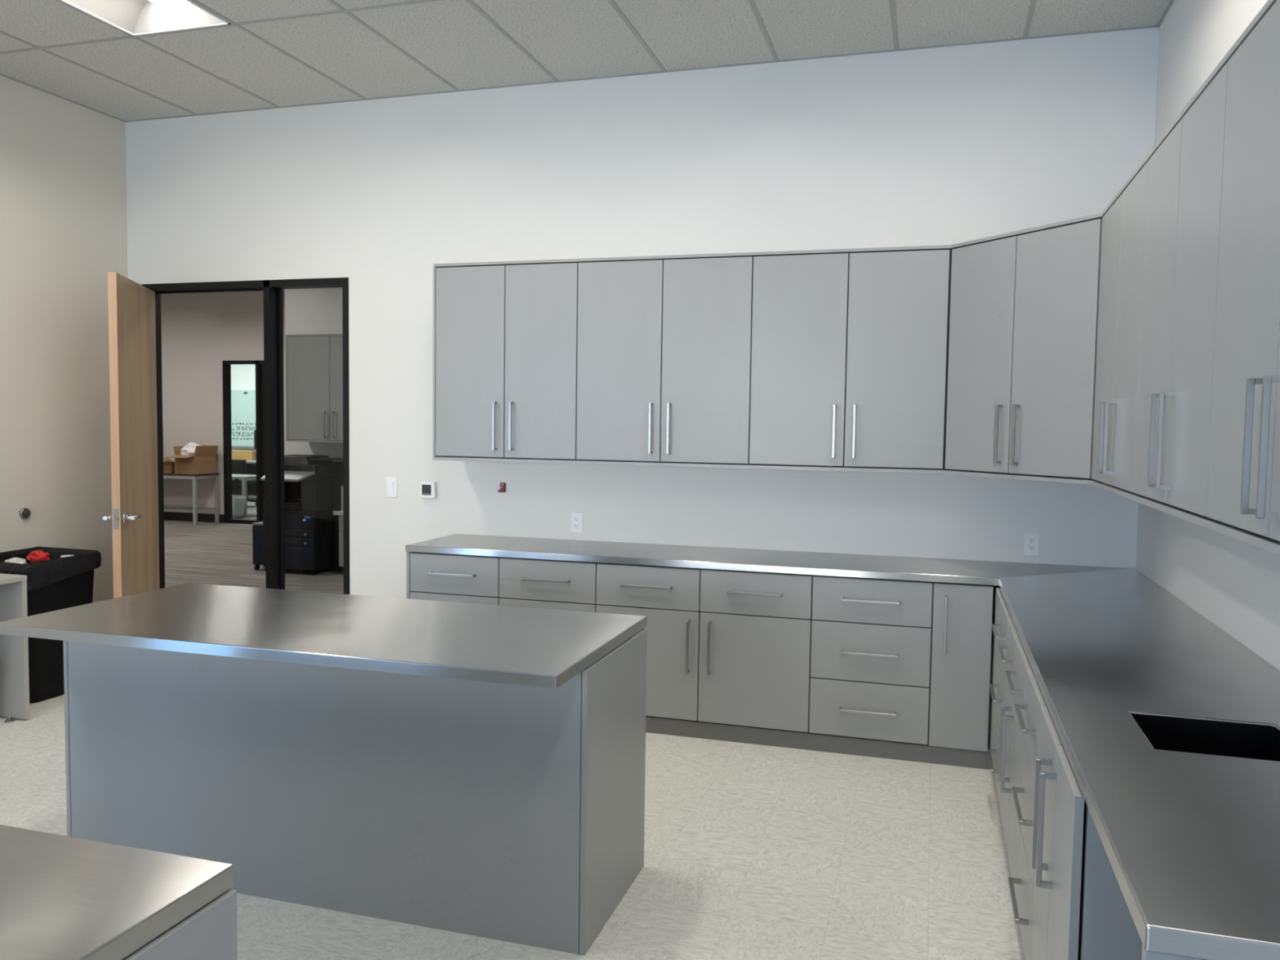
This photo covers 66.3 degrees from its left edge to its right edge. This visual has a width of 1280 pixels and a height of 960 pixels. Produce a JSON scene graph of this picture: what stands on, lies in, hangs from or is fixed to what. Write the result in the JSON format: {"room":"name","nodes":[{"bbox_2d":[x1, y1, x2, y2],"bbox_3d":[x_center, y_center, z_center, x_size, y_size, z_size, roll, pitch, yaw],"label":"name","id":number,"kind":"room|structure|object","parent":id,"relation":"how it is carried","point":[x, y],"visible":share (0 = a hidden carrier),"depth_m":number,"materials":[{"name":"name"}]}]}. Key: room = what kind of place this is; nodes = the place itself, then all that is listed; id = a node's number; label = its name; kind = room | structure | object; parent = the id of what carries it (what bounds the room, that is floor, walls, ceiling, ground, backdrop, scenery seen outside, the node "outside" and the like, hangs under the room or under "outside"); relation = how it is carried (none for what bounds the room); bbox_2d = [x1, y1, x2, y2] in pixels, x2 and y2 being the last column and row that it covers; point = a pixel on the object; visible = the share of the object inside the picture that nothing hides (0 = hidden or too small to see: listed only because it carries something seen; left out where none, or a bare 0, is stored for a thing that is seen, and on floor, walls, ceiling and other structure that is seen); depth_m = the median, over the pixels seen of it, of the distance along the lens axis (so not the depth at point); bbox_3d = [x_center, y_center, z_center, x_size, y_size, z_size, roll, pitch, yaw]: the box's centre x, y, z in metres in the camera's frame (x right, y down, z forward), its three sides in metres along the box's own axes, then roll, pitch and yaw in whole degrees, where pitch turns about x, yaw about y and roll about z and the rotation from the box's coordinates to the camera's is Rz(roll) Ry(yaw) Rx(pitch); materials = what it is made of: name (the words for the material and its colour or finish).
{"room":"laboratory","nodes":[
{"label":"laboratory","id":0,"kind":"room"},
{"bbox_2d":[0,75,128,602],"bbox_3d":[-5.271,-0.299,0.870,0.130,3.568,12.130,2,4,17],"label":"wall","id":1,"kind":"structure","parent":0,"point":[64,216],"depth_m":6.08,"materials":[{"name":"beige paint"}]},
{"bbox_2d":[18,507,31,518],"bbox_3d":[-3.699,0.201,5.900,0.028,0.066,0.066,2,4,17],"label":"door stop","id":2,"kind":"object","parent":1,"relation":"attached to","point":[24,513],"visible":1,"depth_m":5.89,"materials":[{"name":"grey metal"}]},
{"bbox_2d":[160,288,285,514],"bbox_3d":[-7.304,-1.167,15.159,9.280,3.568,0.120,2,4,17],"label":"wall","id":3,"kind":"structure","parent":0,"point":[200,331],"depth_m":14.89,"materials":[{"name":"grey paint"}]},
{"bbox_2d":[164,511,224,522],"bbox_3d":[-7.347,0.555,15.197,9.280,0.125,0.012,2,4,17],"label":"baseboard","id":4,"kind":"structure","parent":3,"relation":"attached to","point":[210,517],"depth_m":15.06,"materials":[{"name":"black plastic"}]},
{"bbox_2d":[222,360,265,524],"bbox_3d":[-5.926,-0.565,14.767,0.750,2.451,0.120,2,4,17],"label":"door","id":5,"kind":"structure","parent":3,"relation":"in","point":[260,374],"depth_m":14.74,"materials":[{"name":"black metal"}]},
{"bbox_2d":[231,364,256,450],"bbox_3d":[-6.011,-1.401,19.453,9.280,3.568,0.100,2,4,17],"label":"wall","id":6,"kind":"structure","parent":0,"point":[242,375],"depth_m":20.00,"materials":[{"name":"white paint"}]},
{"bbox_2d":[231,390,255,447],"bbox_3d":[-7.802,-1.248,19.906,2.400,1.160,0.079,2,4,17],"label":"whiteboard","id":7,"kind":"object","parent":6,"relation":"attached to","point":[242,402],"visible":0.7,"depth_m":20.02,"materials":[{"name":"white glass"}]},
{"bbox_2d":[231,445,253,447],"bbox_3d":[-7.813,-0.678,19.930,2.400,0.018,0.059,2,4,17],"label":"tray","id":8,"kind":"object","parent":7,"relation":"on","point":[232,446],"depth_m":19.97,"materials":[{"name":"grey"}]},
{"bbox_2d":[231,492,256,496],"bbox_3d":[-6.051,0.323,19.500,9.280,0.120,0.012,2,4,17],"label":"baseboard","id":9,"kind":"structure","parent":6,"relation":"attached to","point":[233,493],"depth_m":20.14,"materials":[{"name":"black plastic"}]},
{"bbox_2d":[284,287,342,499],"bbox_3d":[-0.058,-0.735,9.530,7.850,3.568,0.120,2,4,17],"label":"wall partition","id":10,"kind":"structure","parent":0,"point":[308,310],"depth_m":10.46,"materials":[{"name":"white paint"}]},
{"bbox_2d":[285,333,342,442],"bbox_3d":[-3.127,-0.946,10.170,1.048,1.104,0.396,2,4,17],"label":"upper cabinet","id":11,"kind":"object","parent":10,"relation":"attached to","point":[313,362],"visible":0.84,"depth_m":10.07,"materials":[{"name":"grey laminate"}]},
{"bbox_2d":[0,494,1024,959],"bbox_3d":[-5.679,1.165,7.138,17.130,0.100,23.730,2,4,17],"label":"floor","id":12,"kind":"structure","parent":0,"point":[752,851],"depth_m":3.65,"materials":[{"name":"plastic"}]},
{"bbox_2d":[0,573,30,722],"bbox_3d":[-3.729,0.905,4.614,0.695,0.768,1.312,2,4,17],"label":"desk","id":13,"kind":"object","parent":12,"relation":"on","point":[14,650],"visible":1,"depth_m":5.14,"materials":[{"name":"laminate"}]},
{"bbox_2d":[0,546,101,703],"bbox_3d":[-3.509,0.826,5.663,0.522,0.806,0.545,2,4,17],"label":"trash can","id":14,"kind":"object","parent":12,"relation":"on","point":[58,583],"visible":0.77,"depth_m":5.54,"materials":[{"name":"black plastic"}]},
{"bbox_2d":[4,557,27,564],"bbox_3d":[-3.592,0.482,5.643,0.140,0.077,0.107,4,4,41],"label":"paper wad","id":15,"kind":"object","parent":14,"relation":"in","point":[15,560],"visible":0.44,"depth_m":5.62,"materials":[{"name":"white paper"}]},
{"bbox_2d":[26,550,50,562],"bbox_3d":[-3.472,0.453,5.668,0.126,0.098,0.100,1,3,-1],"label":"wrapper","id":16,"kind":"object","parent":14,"relation":"in","point":[38,555],"visible":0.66,"depth_m":5.63,"materials":[{"name":"red plastic"}]},
{"bbox_2d":[60,555,74,557],"bbox_3d":[-3.330,0.478,5.697,0.069,0.076,0.069,2,4,17],"label":"paper cup","id":17,"kind":"object","parent":14,"relation":"in","point":[62,556],"visible":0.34,"depth_m":5.72,"materials":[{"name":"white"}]},
{"bbox_2d":[121,888,237,959],"bbox_3d":[-1.719,1.069,1.409,1.993,0.874,0.904,2,4,17],"label":"base cabinet","id":18,"kind":"object","parent":12,"relation":"on","point":[210,932],"visible":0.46,"depth_m":1.46,"materials":[{"name":"grey laminate"}]},
{"bbox_2d":[0,824,233,959],"bbox_3d":[-1.750,0.611,1.373,2.047,0.036,0.945,2,4,17],"label":"countertop","id":19,"kind":"structure","parent":18,"relation":"on","point":[62,897],"depth_m":1.43,"materials":[{"name":"metal"}]},
{"bbox_2d":[163,472,219,525],"bbox_3d":[-7.269,0.258,14.876,1.695,0.757,0.520,2,4,17],"label":"table","id":20,"kind":"object","parent":12,"relation":"on","point":[194,477],"visible":0.48,"depth_m":14.52,"materials":[{"name":"grey metal"}]},
{"bbox_2d":[163,457,174,473],"bbox_3d":[-7.093,-0.219,14.698,0.335,0.221,0.400,2,4,17],"label":"cardboard box","id":21,"kind":"object","parent":20,"relation":"on","point":[168,465],"visible":0.48,"depth_m":14.58,"materials":[{"name":"brown cardboard"}]},
{"bbox_2d":[167,445,217,474],"bbox_3d":[-6.652,-0.304,14.569,0.475,0.418,0.573,2,4,25],"label":"cardboard box","id":22,"kind":"object","parent":20,"relation":"on","point":[203,461],"visible":0.94,"depth_m":14.49,"materials":[{"name":"brown cardboard"}]},
{"bbox_2d":[180,441,200,455],"bbox_3d":[-6.657,-0.418,14.555,0.407,0.293,0.301,2,4,17],"label":"paper","id":23,"kind":"object","parent":22,"relation":"in","point":[189,449],"visible":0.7,"depth_m":14.47,"materials":[{"name":"white paper"}]},
{"bbox_2d":[231,495,245,518],"bbox_3d":[-6.456,0.434,15.577,0.280,0.340,0.260,2,4,17],"label":"wastebasket","id":24,"kind":"object","parent":12,"relation":"on","point":[237,502],"visible":0.64,"depth_m":15.50,"materials":[{"name":"grey plastic"}]},
{"bbox_2d":[231,459,256,505],"bbox_3d":[-7.053,0.050,17.571,0.538,0.858,0.590,2,4,17],"label":"office chair","id":25,"kind":"object","parent":12,"relation":"on","point":[238,466],"visible":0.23,"depth_m":17.27,"materials":[{"name":"black"}]},
{"bbox_2d":[231,460,256,493],"bbox_3d":[-7.554,0.006,18.948,2.100,0.775,0.700,2,4,17],"label":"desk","id":26,"kind":"object","parent":12,"relation":"on","point":[251,464],"visible":0.03,"depth_m":19.23,"materials":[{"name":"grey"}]},
{"bbox_2d":[231,450,256,460],"bbox_3d":[-7.758,-0.485,19.140,0.670,0.174,0.300,2,4,17],"label":"wooden tray","id":27,"kind":"object","parent":26,"relation":"on","point":[236,455],"visible":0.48,"depth_m":18.97,"materials":[{"name":"brown wood"}]},
{"bbox_2d":[253,430,256,448],"bbox_3d":[-7.152,-0.661,18.791,0.520,0.584,0.220,2,4,17],"label":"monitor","id":28,"kind":"object","parent":26,"relation":"on","point":[255,434],"visible":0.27,"depth_m":18.80,"materials":[{"name":"black"}]},
{"bbox_2d":[231,474,256,516],"bbox_3d":[-6.833,0.241,16.234,1.150,0.645,0.600,2,4,17],"label":"side table","id":29,"kind":"object","parent":12,"relation":"on","point":[244,481],"visible":0.21,"depth_m":15.82,"materials":[{"name":"grey metal"}]},
{"bbox_2d":[252,521,266,570],"bbox_3d":[-3.927,0.692,10.474,0.195,0.499,0.410,2,4,17],"label":"file cabinet","id":30,"kind":"object","parent":12,"relation":"on","point":[257,527],"visible":0.37,"depth_m":10.29,"materials":[{"name":"black metal"}]},
{"bbox_2d":[260,454,342,574],"bbox_3d":[-3.416,0.358,10.182,0.910,1.214,0.640,2,4,17],"label":"copier","id":31,"kind":"object","parent":12,"relation":"on","point":[309,521],"visible":0.7,"depth_m":10.04,"materials":[{"name":"black plastic"}]},
{"bbox_2d":[263,499,301,511],"bbox_3d":[-3.638,0.260,10.270,0.429,0.084,0.390,2,4,17],"label":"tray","id":32,"kind":"object","parent":31,"relation":"on","point":[290,504],"depth_m":10.06,"materials":[{"name":"black plastic"}]},
{"bbox_2d":[308,457,342,460],"bbox_3d":[-3.160,-0.219,10.173,0.449,0.037,0.330,2,4,17],"label":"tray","id":33,"kind":"object","parent":31,"relation":"on","point":[309,459],"depth_m":10.05,"materials":[{"name":"black plastic"}]},
{"bbox_2d":[333,462,342,572],"bbox_3d":[-2.800,0.396,10.247,0.785,1.150,0.195,2,4,17],"label":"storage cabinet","id":34,"kind":"object","parent":12,"relation":"on","point":[338,466],"visible":0.22,"depth_m":10.25,"materials":[{"name":"black metal"}]},
{"bbox_2d":[333,509,343,574],"bbox_3d":[-2.803,0.651,10.047,0.660,0.665,0.205,2,4,17],"label":"base cabinet","id":35,"kind":"object","parent":12,"relation":"on","point":[340,513],"visible":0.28,"depth_m":10.05,"materials":[{"name":"grey laminate"}]},
{"bbox_2d":[341,485,343,510],"bbox_3d":[-2.762,0.193,10.047,0.610,0.250,0.135,2,4,17],"label":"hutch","id":36,"kind":"object","parent":35,"relation":"on","point":[342,495],"visible":0.18,"depth_m":10.06,"materials":[{"name":"grey laminate"}]},
{"bbox_2d":[62,628,647,955],"bbox_3d":[-1.017,0.955,3.519,1.977,0.874,0.631,2,4,17],"label":"base cabinet","id":37,"kind":"object","parent":12,"relation":"on","point":[511,813],"visible":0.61,"depth_m":3.17,"materials":[{"name":"grey laminate"}]},
{"bbox_2d":[0,582,647,688],"bbox_3d":[-1.061,0.501,3.397,2.005,0.036,0.890,2,4,17],"label":"countertop","id":38,"kind":"structure","parent":37,"relation":"on","point":[540,647],"depth_m":3.22,"materials":[{"name":"metal"}]},
{"bbox_2d":[406,551,411,598],"bbox_3d":[-1.212,0.822,5.745,0.018,0.873,0.584,2,4,17],"label":"end panel","id":39,"kind":"object","parent":12,"relation":"on","point":[408,591],"visible":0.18,"depth_m":5.45,"materials":[{"name":"grey laminate"}]},
{"bbox_2d":[409,551,597,612],"bbox_3d":[-0.681,0.798,5.564,1.095,0.788,0.619,2,4,17],"label":"base cabinet","id":40,"kind":"object","parent":12,"relation":"on","point":[545,584],"visible":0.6,"depth_m":5.28,"materials":[{"name":"grey laminate"}]},
{"bbox_2d":[595,562,813,732],"bbox_3d":[0.381,0.832,5.247,1.120,0.788,0.619,2,4,17],"label":"base cabinet","id":41,"kind":"object","parent":12,"relation":"on","point":[725,646],"visible":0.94,"depth_m":4.95,"materials":[{"name":"grey laminate"}]},
{"bbox_2d":[405,533,1279,959],"bbox_3d":[0.116,0.506,3.592,3.776,0.036,3.903,2,4,17],"label":"countertop","id":42,"kind":"structure","parent":41,"relation":"on","point":[1190,841],"depth_m":2.48,"materials":[{"name":"metal"}]},
{"bbox_2d":[1130,713,1279,761],"bbox_3d":[1.318,0.704,2.246,0.312,0.228,0.294,2,4,17],"label":"sink","id":43,"kind":"object","parent":42,"relation":"in","point":[1260,742],"visible":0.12,"depth_m":2.37,"materials":[{"name":"black metal"}]},
{"bbox_2d":[645,715,990,769],"bbox_3d":[0.189,1.277,5.061,3.078,0.083,0.020,2,4,17],"label":"toe kick","id":44,"kind":"object","parent":12,"relation":"on","point":[911,752],"visible":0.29,"depth_m":4.84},
{"bbox_2d":[808,574,933,745],"bbox_3d":[1.190,0.857,5.004,0.568,0.788,0.619,2,4,17],"label":"base cabinet","id":45,"kind":"object","parent":12,"relation":"on","point":[871,637],"visible":0.98,"depth_m":4.74,"materials":[{"name":"grey laminate"}]},
{"bbox_2d":[928,582,993,751],"bbox_3d":[1.592,0.870,4.884,0.270,0.788,0.619,2,4,17],"label":"base cabinet","id":46,"kind":"object","parent":12,"relation":"on","point":[962,613],"visible":0.89,"depth_m":4.62,"materials":[{"name":"grey laminate"}]},
{"bbox_2d":[986,587,1011,808],"bbox_3d":[1.851,0.919,4.117,0.727,0.788,0.744,2,4,17],"label":"base cabinet","id":47,"kind":"object","parent":12,"relation":"on","point":[1002,611],"visible":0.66,"depth_m":4.15,"materials":[{"name":"grey laminate"}]},
{"bbox_2d":[993,775,1025,959],"bbox_3d":[1.288,1.394,3.334,0.020,0.083,2.702,2,4,17],"label":"toe kick","id":48,"kind":"object","parent":12,"relation":"on","point":[993,775],"visible":0.02,"depth_m":3.70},
{"bbox_2d":[997,617,1031,903],"bbox_3d":[1.624,0.960,3.362,0.727,0.788,0.834,2,4,17],"label":"base cabinet","id":49,"kind":"object","parent":12,"relation":"on","point":[1016,661],"visible":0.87,"depth_m":3.40,"materials":[{"name":"grey laminate"}]},
{"bbox_2d":[1008,667,1047,959],"bbox_3d":[1.442,0.993,2.759,0.727,0.788,0.425,2,4,17],"label":"base cabinet","id":50,"kind":"object","parent":12,"relation":"on","point":[1034,699],"visible":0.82,"depth_m":2.84,"materials":[{"name":"grey laminate"}]},
{"bbox_2d":[1031,705,1142,959],"bbox_3d":[1.283,1.063,2.235,0.727,0.872,0.674,2,4,17],"label":"base cabinet","id":51,"kind":"object","parent":12,"relation":"on","point":[1081,911],"visible":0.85,"depth_m":2.07,"materials":[{"name":"grey laminate"}]},
{"bbox_2d":[1141,942,1208,959],"bbox_3d":[1.038,1.113,1.331,0.675,0.873,0.026,2,4,17],"label":"end panel","id":52,"kind":"object","parent":12,"relation":"on","point":[1146,954],"visible":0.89,"depth_m":1.38,"materials":[{"name":"grey laminate"}]},
{"bbox_2d":[0,0,1170,120],"bbox_3d":[-2.182,-2.111,-0.091,6.487,0.250,12.260,2,4,17],"label":"ceiling","id":53,"kind":"structure","parent":0,"point":[571,39],"depth_m":5.04,"materials":[{"name":"tile"}]},
{"bbox_2d":[59,0,231,36],"bbox_3d":[-2.501,-2.320,4.378,0.601,0.146,1.226,2,4,17],"label":"ceiling light","id":54,"kind":"object","parent":53,"relation":"attached to","point":[132,17],"visible":0.84,"depth_m":4.91,"materials":[{"name":"white plastic"}]},
{"bbox_2d":[0,0,1174,122],"bbox_3d":[-2.184,-1.987,-0.084,6.227,0.008,12.000,2,4,17],"label":"grid","id":55,"kind":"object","parent":53,"relation":"attached to","point":[891,2],"depth_m":5.12,"materials":[{"name":"grey metal"}]},
{"bbox_2d":[125,26,1159,733],"bbox_3d":[-0.463,-0.522,5.820,6.487,3.568,0.130,2,4,17],"label":"wall","id":56,"kind":"structure","parent":0,"point":[954,144],"depth_m":5.55,"materials":[{"name":"white paint"}]},
{"bbox_2d":[102,271,159,598],"bbox_3d":[-3.184,-0.020,6.192,0.174,2.430,0.922,0,3,-13],"label":"door","id":57,"kind":"structure","parent":56,"relation":"in","point":[134,517],"depth_m":6.03,"materials":[{"name":"brown wood"}]},
{"bbox_2d":[141,277,349,594],"bbox_3d":[-2.583,-0.050,6.472,1.588,2.489,0.118,2,4,17],"label":"door frame","id":58,"kind":"structure","parent":56,"relation":"attached to","point":[270,288],"depth_m":6.36,"materials":[{"name":"black metal"}]},
{"bbox_2d":[278,288,284,589],"bbox_3d":[-2.106,-0.046,6.373,0.537,2.384,0.028,2,4,17],"label":"door frame","id":59,"kind":"structure","parent":56,"relation":"in","point":[280,291],"depth_m":6.43,"materials":[{"name":"black metal"}]},
{"bbox_2d":[386,476,397,497],"bbox_3d":[-1.548,0.044,6.103,0.076,0.126,0.012,2,4,17],"label":"light switch","id":60,"kind":"object","parent":56,"relation":"attached to","point":[391,482],"visible":1,"depth_m":6.10,"materials":[{"name":"white plastic"}]},
{"bbox_2d":[420,481,436,497],"bbox_3d":[-1.299,0.060,6.019,0.097,0.100,0.031,2,4,17],"label":"thermostat","id":61,"kind":"object","parent":56,"relation":"attached to","point":[428,489],"visible":1,"depth_m":6.01,"materials":[{"name":"white plastic"}]},
{"bbox_2d":[497,482,505,492],"bbox_3d":[-0.828,0.044,5.877,0.038,0.056,0.030,2,4,17],"label":"wall hook","id":62,"kind":"object","parent":56,"relation":"attached to","point":[502,484],"visible":1,"depth_m":5.88,"materials":[{"name":"red plastic"}]},
{"bbox_2d":[432,262,577,460],"bbox_3d":[-0.718,-0.665,5.617,0.874,1.112,0.391,2,4,17],"label":"upper cabinet","id":63,"kind":"object","parent":56,"relation":"attached to","point":[506,335],"depth_m":5.46,"materials":[{"name":"grey laminate"}]},
{"bbox_2d":[570,512,582,533],"bbox_3d":[-0.372,0.251,5.762,0.072,0.118,0.009,2,4,17],"label":"electrical outlet","id":64,"kind":"object","parent":56,"relation":"attached to","point":[576,517],"visible":1,"depth_m":5.76,"materials":[{"name":"white plastic"}]},
{"bbox_2d":[573,523,579,528],"bbox_3d":[-0.373,0.270,5.760,0.033,0.029,0.002,2,4,17],"label":"receptacle","id":65,"kind":"object","parent":64,"relation":"attached to","point":[575,525],"depth_m":5.76,"materials":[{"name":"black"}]},
{"bbox_2d":[573,516,579,521],"bbox_3d":[-0.372,0.232,5.758,0.033,0.029,0.002,2,4,17],"label":"receptacle","id":66,"kind":"object","parent":64,"relation":"attached to","point":[575,518],"depth_m":5.76,"materials":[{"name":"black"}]},
{"bbox_2d":[576,256,753,464],"bbox_3d":[0.160,-0.639,5.354,0.957,1.075,0.389,2,4,17],"label":"upper cabinet","id":67,"kind":"object","parent":56,"relation":"attached to","point":[664,346],"visible":0.98,"depth_m":5.20,"materials":[{"name":"grey laminate"}]},
{"bbox_2d":[749,248,950,469],"bbox_3d":[1.082,-0.610,5.077,0.967,1.075,0.389,2,4,17],"label":"upper cabinet","id":68,"kind":"object","parent":56,"relation":"attached to","point":[849,356],"visible":1,"depth_m":4.92,"materials":[{"name":"grey laminate"}]},
{"bbox_2d":[435,456,1279,555],"bbox_3d":[0.965,-0.004,4.105,2.291,0.018,5.199,-1,4,-29],"label":"trim","id":69,"kind":"structure","parent":56,"relation":"attached to","point":[1269,544],"depth_m":4.48,"materials":[{"name":"grey laminate"}]},
{"bbox_2d":[943,218,1102,479],"bbox_3d":[1.911,-0.566,4.527,0.936,1.075,0.968,2,4,17],"label":"upper cabinet","id":70,"kind":"object","parent":56,"relation":"attached to","point":[1023,315],"visible":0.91,"depth_m":4.36,"materials":[{"name":"grey laminate"}]},
{"bbox_2d":[435,0,1276,267],"bbox_3d":[0.981,-1.099,4.040,2.291,0.015,5.199,-1,4,-29],"label":"trim","id":71,"kind":"structure","parent":70,"relation":"attached to","point":[1269,3],"depth_m":4.70,"materials":[{"name":"grey laminate"}]},
{"bbox_2d":[1023,532,1039,555],"bbox_3d":[2.018,0.331,5.047,0.072,0.118,0.009,2,4,17],"label":"electrical outlet","id":72,"kind":"object","parent":56,"relation":"attached to","point":[1031,540],"visible":1,"depth_m":5.04,"materials":[{"name":"white plastic"}]},
{"bbox_2d":[1028,545,1035,551],"bbox_3d":[2.017,0.351,5.045,0.033,0.029,0.002,2,4,17],"label":"receptacle","id":73,"kind":"object","parent":72,"relation":"attached to","point":[1031,548],"depth_m":5.04,"materials":[{"name":"white plastic"}]},
{"bbox_2d":[1028,537,1035,543],"bbox_3d":[2.018,0.312,5.043,0.033,0.029,0.002,2,4,17],"label":"receptacle","id":74,"kind":"object","parent":72,"relation":"attached to","point":[1031,540],"depth_m":5.04,"materials":[{"name":"white plastic"}]},
{"bbox_2d":[1135,0,1279,670],"bbox_3d":[0.816,-0.106,-0.953,0.130,3.568,12.130,2,4,17],"label":"wall","id":75,"kind":"structure","parent":0,"point":[1233,584],"depth_m":3.79,"materials":[{"name":"white paint"}]},
{"bbox_2d":[1091,160,1148,493],"bbox_3d":[1.901,-0.508,3.548,0.394,1.075,0.911,2,4,17],"label":"upper cabinet","id":76,"kind":"object","parent":75,"relation":"attached to","point":[1124,224],"visible":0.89,"depth_m":3.51,"materials":[{"name":"grey laminate"}]},
{"bbox_2d":[1133,62,1227,516],"bbox_3d":[1.643,-0.462,2.689,0.394,1.075,0.883,2,4,17],"label":"upper cabinet","id":77,"kind":"object","parent":75,"relation":"attached to","point":[1185,174],"visible":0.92,"depth_m":2.63,"materials":[{"name":"grey laminate"}]},
{"bbox_2d":[1206,0,1279,541],"bbox_3d":[1.387,-0.415,1.840,0.394,1.075,0.891,2,4,17],"label":"upper cabinet","id":78,"kind":"object","parent":75,"relation":"attached to","point":[1243,486],"visible":1,"depth_m":2.06,"materials":[{"name":"grey laminate"}]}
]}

